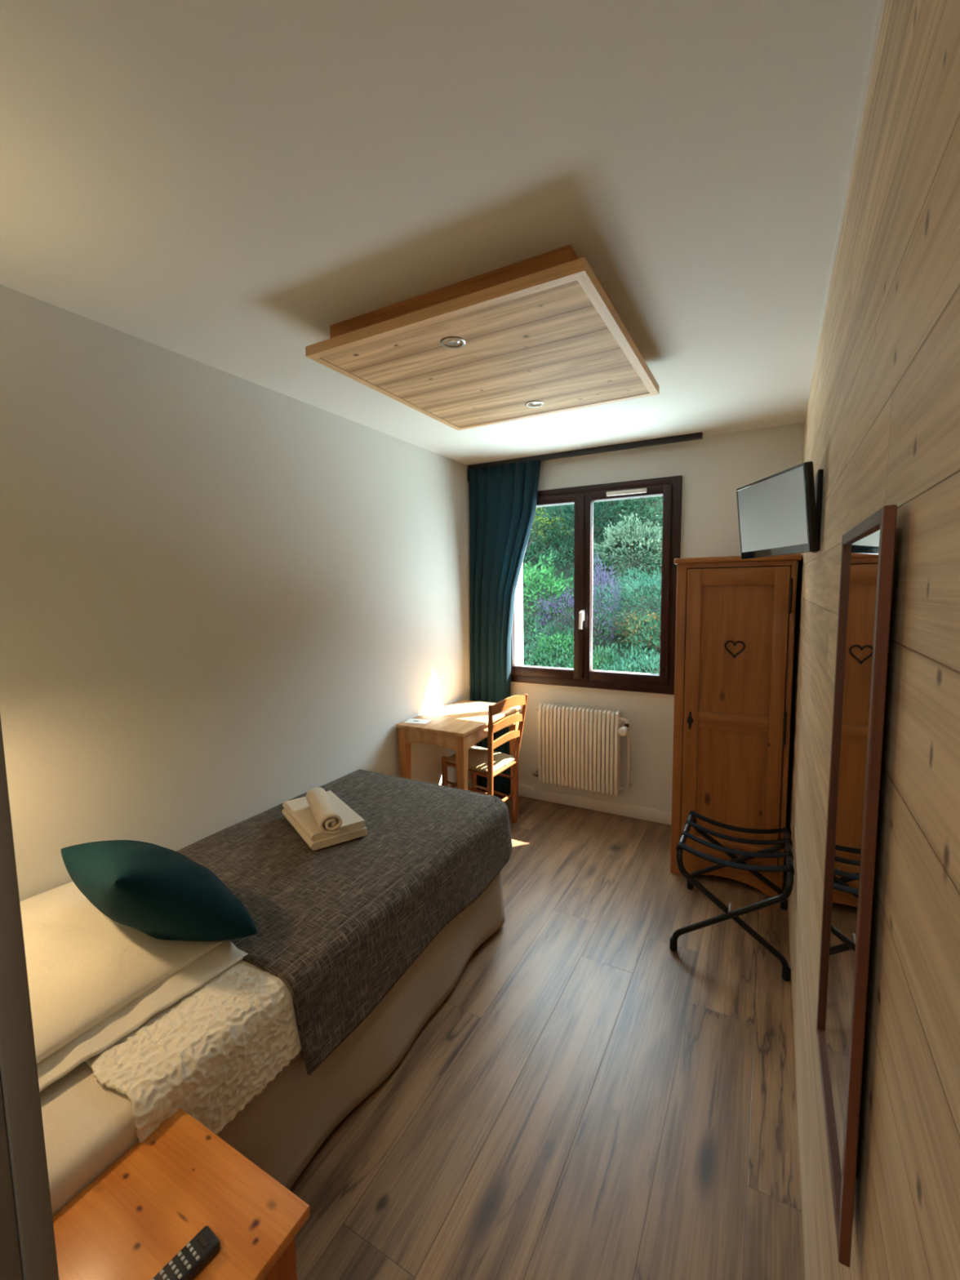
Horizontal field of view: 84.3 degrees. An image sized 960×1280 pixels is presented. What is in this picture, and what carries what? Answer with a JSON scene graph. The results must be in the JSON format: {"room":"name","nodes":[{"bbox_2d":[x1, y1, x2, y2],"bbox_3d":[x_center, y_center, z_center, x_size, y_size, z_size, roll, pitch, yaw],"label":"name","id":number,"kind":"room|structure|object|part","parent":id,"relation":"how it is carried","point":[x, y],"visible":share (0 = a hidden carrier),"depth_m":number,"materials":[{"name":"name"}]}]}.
{"room":"hotel room","nodes":[
{"label":"hotel room","id":0,"kind":"room"},
{"bbox_2d":[0,284,471,902],"bbox_3d":[-1.292,0.169,1.925,0.150,2.450,5.280,2,6,29],"label":"wall","id":1,"kind":"structure","parent":0,"point":[225,597],"depth_m":2.06,"materials":[{"name":"paint"}]},
{"bbox_2d":[467,782,472,791],"bbox_3d":[-0.796,1.270,2.740,0.014,0.085,3.256,2,6,29],"label":"baseboard","id":2,"kind":"structure","parent":1,"relation":"attached to","point":[469,784],"depth_m":4.04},
{"bbox_2d":[0,0,880,465],"bbox_3d":[-0.314,-1.072,1.282,2.394,0.120,5.330,2,6,29],"label":"ceiling","id":3,"kind":"structure","parent":0,"point":[224,185],"depth_m":1.14,"materials":[{"name":"paint"}]},
{"bbox_2d":[305,244,659,430],"bbox_3d":[0.075,-1.036,1.989,0.971,0.102,0.994,2,6,29],"label":"ceiling light panel","id":4,"kind":"object","parent":3,"relation":"attached to","point":[540,335],"visible":1,"depth_m":1.76,"materials":[{"name":"brown wood"}]},
{"bbox_3d":[-0.087,-0.962,1.710,0.048,0.011,0.048,2,6,29],"label":"bulb","id":5,"kind":"part","parent":4,"relation":"part of","materials":[{"name":"clear glass"}]},
{"bbox_3d":[0.236,-1.024,2.294,0.048,0.011,0.048,2,6,29],"label":"bulb","id":6,"kind":"part","parent":4,"relation":"part of","materials":[{"name":"clear glass"}]},
{"bbox_2d":[468,431,702,469],"bbox_3d":[0.614,-1.226,3.486,1.573,0.032,0.035,2,6,29],"label":"rail","id":7,"kind":"object","parent":3,"relation":"attached to","point":[696,436],"visible":0.91,"depth_m":3.38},
{"bbox_2d":[467,459,540,795],"bbox_3d":[0.172,-0.033,3.832,0.550,2.398,0.076,2,6,29],"label":"curtain","id":8,"kind":"object","parent":7,"relation":"hanging from","point":[503,498],"visible":0.73,"depth_m":3.82,"materials":[{"name":"fabric"}]},
{"bbox_2d":[289,794,804,1279],"bbox_3d":[-0.279,1.485,1.534,2.394,0.120,5.330,2,6,29],"label":"floor","id":9,"kind":"structure","parent":0,"point":[590,1097],"depth_m":1.61,"materials":[{"name":"brown wood"}]},
{"bbox_2d":[53,1107,310,1279],"bbox_3d":[-0.530,1.238,0.908,0.380,0.500,0.300,2,6,29],"label":"nightstand","id":10,"kind":"object","parent":9,"relation":"on","point":[136,1215],"visible":0.96,"depth_m":0.91,"materials":[{"name":"orange wood"}]},
{"bbox_2d":[151,1225,220,1279],"bbox_3d":[-0.483,0.985,0.804,0.044,0.023,0.165,3,7,35],"label":"remote control","id":11,"kind":"object","parent":10,"relation":"on","point":[199,1251],"visible":1,"depth_m":0.84,"materials":[{"name":"black plastic"}]},
{"bbox_3d":[-0.446,0.970,0.856,0.022,0.002,0.008,3,7,35],"label":"power panel","id":12,"kind":"part","parent":11,"relation":"part of","materials":[{"name":"plastic"}]},
{"bbox_2d":[40,871,505,1217],"bbox_3d":[-0.691,1.115,1.913,0.951,0.553,1.904,2,6,29],"label":"bed","id":13,"kind":"object","parent":9,"relation":"on","point":[88,1125],"visible":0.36,"depth_m":1.40,"materials":[{"name":"beige fabric"}]},
{"bbox_3d":[-0.714,0.948,1.901,0.908,0.218,1.890,2,6,29],"label":"mattress","id":14,"kind":"part","parent":13,"relation":"part of","materials":[{"name":"white fabric"}]},
{"bbox_2d":[84,959,302,1142],"bbox_3d":[-0.872,0.952,1.584,0.970,0.199,0.795,2,6,29],"label":"quilt","id":15,"kind":"object","parent":13,"relation":"on","point":[206,1055],"visible":0.44,"depth_m":1.21,"materials":[{"name":"white fabric"}]},
{"bbox_2d":[19,881,248,1091],"bbox_3d":[-1.110,0.825,1.352,0.744,0.143,0.626,2,6,29],"label":"pillow","id":16,"kind":"object","parent":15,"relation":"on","point":[94,979],"visible":0.65,"depth_m":1.29,"materials":[{"name":"white fabric"}]},
{"bbox_2d":[61,840,257,941],"bbox_3d":[-0.897,0.701,1.483,0.449,0.342,0.338,4,7,39],"label":"cushion","id":17,"kind":"object","parent":16,"relation":"on","point":[157,891],"visible":1,"depth_m":1.36,"materials":[{"name":"fabric"}]},
{"bbox_2d":[177,768,512,1075],"bbox_3d":[-0.542,0.922,2.175,0.962,0.278,1.369,2,6,29],"label":"throw blanket","id":18,"kind":"object","parent":13,"relation":"on","point":[340,924],"visible":0.88,"depth_m":1.85,"materials":[{"name":"grey fabric"}]},
{"bbox_2d":[281,790,367,850],"bbox_3d":[-0.659,0.744,2.220,0.225,0.060,0.402,-5,7,-35],"label":"folded towel","id":19,"kind":"object","parent":18,"relation":"on","point":[297,811],"visible":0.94,"depth_m":2.12,"materials":[{"name":"white fabric"}]},
{"bbox_2d":[306,786,342,834],"bbox_3d":[-0.630,0.681,2.131,0.082,0.077,0.328,-4,6,-27],"label":"rolled towel","id":20,"kind":"object","parent":19,"relation":"on","point":[327,818],"visible":1,"depth_m":2.05,"materials":[{"name":"white fabric"}]},
{"bbox_2d":[395,699,520,813],"bbox_3d":[-0.108,0.854,3.452,0.474,0.755,0.775,2,6,29],"label":"desk","id":21,"kind":"object","parent":9,"relation":"on","point":[459,726],"visible":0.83,"depth_m":3.19,"materials":[{"name":"brown wood"}]},
{"bbox_3d":[-0.451,0.890,3.247,0.052,0.733,0.052,2,6,29],"label":"leg","id":22,"kind":"part","parent":21,"relation":"part of","materials":[{"name":"brown wood"}]},
{"bbox_2d":[404,718,431,724],"bbox_3d":[-0.379,0.497,3.251,0.145,0.002,0.105,1,6,15],"label":"paper sheet","id":23,"kind":"object","parent":21,"relation":"on","point":[411,720],"visible":1,"depth_m":3.25,"materials":[{"name":"white paper"}]},
{"bbox_3d":[-0.099,0.904,3.053,0.052,0.733,0.052,2,6,29],"label":"leg","id":24,"kind":"part","parent":21,"relation":"part of","materials":[{"name":"brown wood"}]},
{"bbox_3d":[0.236,0.840,3.659,0.052,0.733,0.052,2,6,29],"label":"leg","id":25,"kind":"part","parent":21,"relation":"part of","materials":[{"name":"brown wood"}]},
{"bbox_2d":[441,693,528,822],"bbox_3d":[0.017,0.781,3.467,0.496,0.896,0.420,4,7,39],"label":"chair","id":26,"kind":"object","parent":9,"relation":"on","point":[487,762],"visible":0.82,"depth_m":3.39,"materials":[{"name":"brown wood"}]},
{"bbox_3d":[-0.230,0.997,3.497,0.038,0.465,0.038,2,6,29],"label":"leg","id":27,"kind":"part","parent":26,"relation":"part of","materials":[{"name":"brown wood"}]},
{"bbox_3d":[-0.085,0.819,3.346,0.397,0.022,0.022,4,8,42],"label":"seat rail","id":28,"kind":"part","parent":26,"relation":"part of","materials":[{"name":"brown wood"}]},
{"bbox_3d":[-0.040,0.967,3.779,0.038,0.465,0.038,2,6,29],"label":"leg","id":29,"kind":"part","parent":26,"relation":"part of","materials":[{"name":"brown wood"}]},
{"bbox_3d":[0.010,0.786,3.486,0.459,0.038,0.348,4,8,42],"label":"seat","id":30,"kind":"part","parent":26,"relation":"part of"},
{"bbox_3d":[0.063,0.817,3.213,0.041,0.874,0.098,-3,6,-18],"label":"post","id":31,"kind":"part","parent":26,"relation":"part of","materials":[{"name":"brown wood"}]},
{"bbox_3d":[0.149,0.815,3.354,0.022,0.022,0.330,3,7,31],"label":"seat rail","id":32,"kind":"part","parent":26,"relation":"part of","materials":[{"name":"brown wood"}]},
{"bbox_3d":[0.258,0.786,3.494,0.118,0.875,0.053,2,6,24],"label":"post","id":33,"kind":"part","parent":26,"relation":"part of","materials":[{"name":"brown wood"}]},
{"bbox_2d":[669,810,794,981],"bbox_3d":[1.149,1.085,2.406,0.453,0.467,0.620,2,6,29],"label":"luggage rack","id":34,"kind":"object","parent":9,"relation":"on","point":[739,863],"visible":1,"depth_m":2.23,"materials":[{"name":"black painted metal"},{"name":"black fabric webbing"},{"name":"black rubber"}]},
{"bbox_3d":[1.136,1.081,2.385,0.442,0.452,0.572,2,6,29],"label":"leg frame","id":35,"kind":"part","parent":34,"relation":"part of","materials":[{"name":"black metal"}]},
{"bbox_2d":[670,553,802,897],"bbox_3d":[1.394,0.410,2.923,0.566,1.702,0.618,2,6,29],"label":"wardrobe","id":36,"kind":"object","parent":9,"relation":"on","point":[735,615],"visible":0.94,"depth_m":2.67,"materials":[{"name":"brown wood"}]},
{"bbox_3d":[1.089,0.420,2.753,0.033,0.096,0.026,2,6,29],"label":"key plate","id":37,"kind":"part","parent":36,"relation":"part of","materials":[{"name":"metal"}]},
{"bbox_3d":[1.284,1.100,2.746,0.321,0.123,0.022,2,6,29],"label":"door rail","id":38,"kind":"part","parent":36,"relation":"part of","materials":[{"name":"brown wood"}]},
{"bbox_3d":[1.275,0.414,2.678,0.321,0.089,0.022,2,6,29],"label":"door rail","id":39,"kind":"part","parent":36,"relation":"part of","materials":[{"name":"brown wood"}]},
{"bbox_3d":[1.278,0.403,2.683,0.325,1.503,0.007,2,6,29],"label":"door","id":40,"kind":"part","parent":36,"relation":"part of","materials":[{"name":"brown wood"}]},
{"bbox_3d":[1.265,-0.312,2.607,0.321,0.085,0.022,2,6,29],"label":"door rail","id":41,"kind":"part","parent":36,"relation":"part of","materials":[{"name":"brown wood"}]},
{"bbox_3d":[1.388,-0.423,2.851,0.566,0.030,0.596,2,6,29],"label":"cornice","id":42,"kind":"part","parent":36,"relation":"part of","materials":[{"name":"brown wood"}]},
{"bbox_3d":[1.267,-0.372,2.613,0.462,0.022,0.020,2,6,29],"label":"rail","id":43,"kind":"part","parent":36,"relation":"part of","materials":[{"name":"brown wood"}]},
{"bbox_2d":[510,422,804,827],"bbox_3d":[0.926,-0.028,3.621,2.094,2.450,0.150,2,6,29],"label":"wall","id":44,"kind":"structure","parent":0,"point":[712,468],"depth_m":3.43,"materials":[{"name":"paint"}]},
{"bbox_2d":[516,564,523,665],"bbox_3d":[0.799,-0.370,3.713,1.128,1.315,0.150,2,6,29],"label":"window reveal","id":45,"kind":"structure","parent":44,"relation":"attached to","point":[519,587],"depth_m":3.98,"materials":[{"name":"white paint"}]},
{"bbox_2d":[532,702,631,795],"bbox_3d":[0.684,0.741,3.655,0.684,0.564,0.166,2,6,29],"label":"radiator","id":46,"kind":"object","parent":44,"relation":"attached to","point":[579,747],"visible":1,"depth_m":3.60,"materials":[{"name":"beige metal"}]},
{"bbox_2d":[510,782,671,825],"bbox_3d":[0.658,1.146,3.800,1.534,0.085,0.014,2,6,29],"label":"baseboard","id":47,"kind":"structure","parent":44,"relation":"attached to","point":[591,803],"depth_m":3.70,"materials":[{"name":"beige wood"}]},
{"bbox_2d":[511,475,682,694],"bbox_3d":[0.689,-0.349,3.592,1.245,1.360,0.160,2,6,29],"label":"window","id":48,"kind":"structure","parent":44,"relation":"in","point":[583,498],"depth_m":3.52,"materials":[{"name":"brown wood"}]},
{"bbox_3d":[0.442,-0.364,3.746,0.563,1.257,0.058,2,6,29],"label":"sash","id":49,"kind":"part","parent":48,"relation":"part of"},
{"bbox_3d":[0.682,-0.136,3.558,0.028,0.126,0.053,2,6,29],"label":"handle","id":50,"kind":"part","parent":48,"relation":"part of","materials":[{"name":"white plastic"}]},
{"bbox_3d":[0.718,0.293,3.692,1.245,0.062,0.076,2,6,29],"label":"frame rail","id":51,"kind":"part","parent":48,"relation":"part of","materials":[{"name":"brown wood"}]},
{"bbox_3d":[0.701,-1.002,3.565,1.245,0.055,0.076,2,6,29],"label":"frame rail","id":52,"kind":"part","parent":48,"relation":"part of","materials":[{"name":"brown wood"}]},
{"bbox_3d":[0.944,-0.344,3.471,0.574,1.257,0.058,2,6,29],"label":"sash","id":53,"kind":"part","parent":48,"relation":"part of","materials":[{"name":"brown wood"}]},
{"bbox_2d":[606,488,646,496],"bbox_3d":[0.929,-0.939,3.372,0.255,0.028,0.021,2,6,29],"label":"air vent","id":54,"kind":"object","parent":48,"relation":"attached to","point":[614,491],"depth_m":3.37,"materials":[{"name":"white plastic"}]},
{"bbox_2d":[786,0,959,1279],"bbox_3d":[0.675,0.248,0.847,0.150,2.450,5.280,2,6,29],"label":"wall","id":55,"kind":"structure","parent":0,"point":[882,423],"depth_m":0.56,"materials":[{"name":"brown wood"}]},
{"bbox_2d":[736,461,823,559],"bbox_3d":[0.991,-0.395,1.694,0.163,0.251,0.408,-1,6,1],"label":"television","id":56,"kind":"object","parent":55,"relation":"attached to","point":[780,513],"visible":1,"depth_m":1.62,"materials":[{"name":"black plastic"}]},
{"bbox_2d":[802,0,885,423],"bbox_3d":[1.002,-1.049,1.510,0.006,0.006,3.270,2,6,29],"label":"trim","id":57,"kind":"structure","parent":55,"relation":"attached to","point":[881,10],"depth_m":1.10,"materials":[{"name":"beige wood"}]},
{"bbox_2d":[816,504,897,1267],"bbox_3d":[0.517,0.281,0.740,0.022,0.875,0.376,2,6,29],"label":"wall mirror","id":58,"kind":"object","parent":55,"relation":"attached to","point":[868,569],"visible":1,"depth_m":0.68,"materials":[{"name":"brown wood"}]},
{"bbox_3d":[0.518,0.708,0.785,0.011,0.017,0.342,2,6,29],"label":"frame rail","id":59,"kind":"part","parent":58,"relation":"part of","materials":[{"name":"brown wood"}]},
{"bbox_2d":[821,527,879,1197],"bbox_3d":[0.513,0.281,0.742,0.003,0.859,0.360,2,6,29],"label":"mirror glass","id":60,"kind":"object","parent":58,"relation":"on","point":[854,788],"depth_m":0.70,"materials":[{"name":"silver metal"}]},
{"bbox_3d":[0.506,-0.145,0.701,0.011,0.017,0.342,2,6,29],"label":"frame rail","id":61,"kind":"part","parent":58,"relation":"part of","materials":[{"name":"brown wood"}]},
{"bbox_3d":[-1.140,0.274,0.842,1.164,2.450,0.200,2,6,29],"label":"wall","id":62,"kind":"structure","parent":0,"visible":0},
{"bbox_2d":[0,715,58,1279],"bbox_3d":[-0.638,0.296,0.546,0.061,2.450,0.242,2,6,29],"label":"door frame","id":63,"kind":"structure","parent":62,"relation":"attached to","point":[28,1251],"depth_m":0.64,"materials":[{"name":"grey paint"}]},
{"label":"outside","id":64,"kind":"structure","parent":0,"visible":0},
{"bbox_2d":[522,495,662,674],"bbox_3d":[2.632,-3.721,12.608,24.000,8.068,10.800,2,6,29],"label":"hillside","id":65,"kind":"object","parent":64,"point":[563,570],"visible":0.02,"depth_m":9.78,"materials":[{"name":"green plant"}]},
{"bbox_2d":[522,531,548,566],"bbox_3d":[0.871,-1.978,11.143,1.394,1.608,0.423,2,6,29],"label":"tree","id":66,"kind":"object","parent":65,"relation":"on","point":[528,543],"visible":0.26,"depth_m":11.01,"materials":[{"name":"grey plant"}]},
{"bbox_2d":[523,629,565,663],"bbox_3d":[0.764,0.520,9.136,2.129,1.510,1.651,-1,6,1],"label":"flowering shrub","id":67,"kind":"object","parent":65,"relation":"on","point":[532,636],"visible":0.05,"depth_m":8.75,"materials":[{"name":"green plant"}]},
{"bbox_2d":[523,541,567,576],"bbox_3d":[0.457,-1.464,11.896,2.316,1.988,3.032,-5,7,-39],"label":"shrub","id":68,"kind":"object","parent":65,"relation":"on","point":[530,557],"visible":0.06,"depth_m":11.33,"materials":[{"name":"green plant"}]},
{"bbox_2d":[522,553,573,622],"bbox_3d":[0.787,-0.766,10.304,2.627,1.952,2.142,2,6,29],"label":"shrub","id":69,"kind":"object","parent":65,"relation":"on","point":[531,571],"visible":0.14,"depth_m":9.90,"materials":[{"name":"green plant"}]},
{"bbox_2d":[524,626,573,667],"bbox_3d":[1.273,0.419,8.676,1.163,1.349,1.252,2,6,29],"label":"shrub","id":70,"kind":"object","parent":65,"relation":"on","point":[556,640],"visible":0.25,"depth_m":8.46,"materials":[{"name":"green plant"}]},
{"bbox_2d":[528,506,572,553],"bbox_3d":[0.961,-2.501,12.705,2.170,1.534,2.813,-4,6,-30],"label":"shrub","id":71,"kind":"object","parent":65,"relation":"on","point":[540,517],"visible":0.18,"depth_m":12.02,"materials":[{"name":"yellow plant"}]},
{"bbox_2d":[531,580,573,636],"bbox_3d":[1.540,-0.352,9.475,1.163,1.445,1.372,2,6,29],"label":"shrub","id":72,"kind":"object","parent":65,"relation":"on","point":[570,602],"visible":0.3,"depth_m":9.27,"materials":[{"name":"purple plant"}]},
{"bbox_2d":[565,653,618,670],"bbox_3d":[1.693,0.715,8.039,1.168,1.105,1.253,2,6,29],"label":"shrub","id":73,"kind":"object","parent":65,"relation":"on","point":[600,659],"visible":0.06,"depth_m":7.87,"materials":[{"name":"green plant"}]},
{"bbox_2d":[522,496,662,674],"bbox_3d":[1.608,-2.613,11.910,6.234,6.027,9.569,1,6,20],"label":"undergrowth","id":74,"kind":"object","parent":65,"relation":"on","point":[608,649],"visible":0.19,"depth_m":8.91,"materials":[{"name":"green plant"}]},
{"bbox_2d":[528,497,662,556],"bbox_3d":[2.644,-2.247,11.722,3.339,2.666,2.272,2,6,29],"label":"shrub","id":75,"kind":"object","parent":65,"relation":"on","point":[569,511],"visible":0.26,"depth_m":11.37,"materials":[{"name":"green plant"}]},
{"bbox_2d":[592,550,622,648],"bbox_3d":[1.987,-0.363,8.784,0.801,2.249,1.050,2,6,29],"label":"shrub","id":76,"kind":"object","parent":65,"relation":"on","point":[603,584],"visible":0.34,"depth_m":8.59,"materials":[{"name":"purple plant"}]},
{"bbox_2d":[592,565,661,633],"bbox_3d":[2.773,-0.569,8.959,1.734,1.400,2.016,-3,6,-25],"label":"shrub","id":77,"kind":"object","parent":65,"relation":"on","point":[653,580],"visible":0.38,"depth_m":8.70,"materials":[{"name":"green plant"}]},
{"bbox_2d":[594,642,659,673],"bbox_3d":[2.362,0.710,7.510,1.921,1.336,1.407,2,6,29],"label":"shrub","id":78,"kind":"object","parent":65,"relation":"on","point":[646,657],"visible":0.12,"depth_m":7.41,"materials":[{"name":"green plant"}]},
{"bbox_2d":[592,505,662,577],"bbox_3d":[3.019,-1.720,10.506,2.146,1.809,1.725,2,6,29],"label":"variegated shrub","id":79,"kind":"object","parent":65,"relation":"on","point":[656,533],"visible":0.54,"depth_m":10.13,"materials":[{"name":"green plant"}]},
{"bbox_2d":[594,496,662,543],"bbox_3d":[3.961,-3.042,11.249,3.422,2.950,2.868,2,6,29],"label":"shrub","id":80,"kind":"object","parent":65,"relation":"on","point":[620,504],"visible":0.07,"depth_m":10.97,"materials":[{"name":"green plant"}]},
{"bbox_2d":[612,610,660,650],"bbox_3d":[2.704,-0.072,8.366,1.295,0.853,1.296,-4,6,-30],"label":"flowering shrub","id":81,"kind":"object","parent":65,"relation":"on","point":[650,619],"visible":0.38,"depth_m":8.25,"materials":[{"name":"green plant"}]}
]}

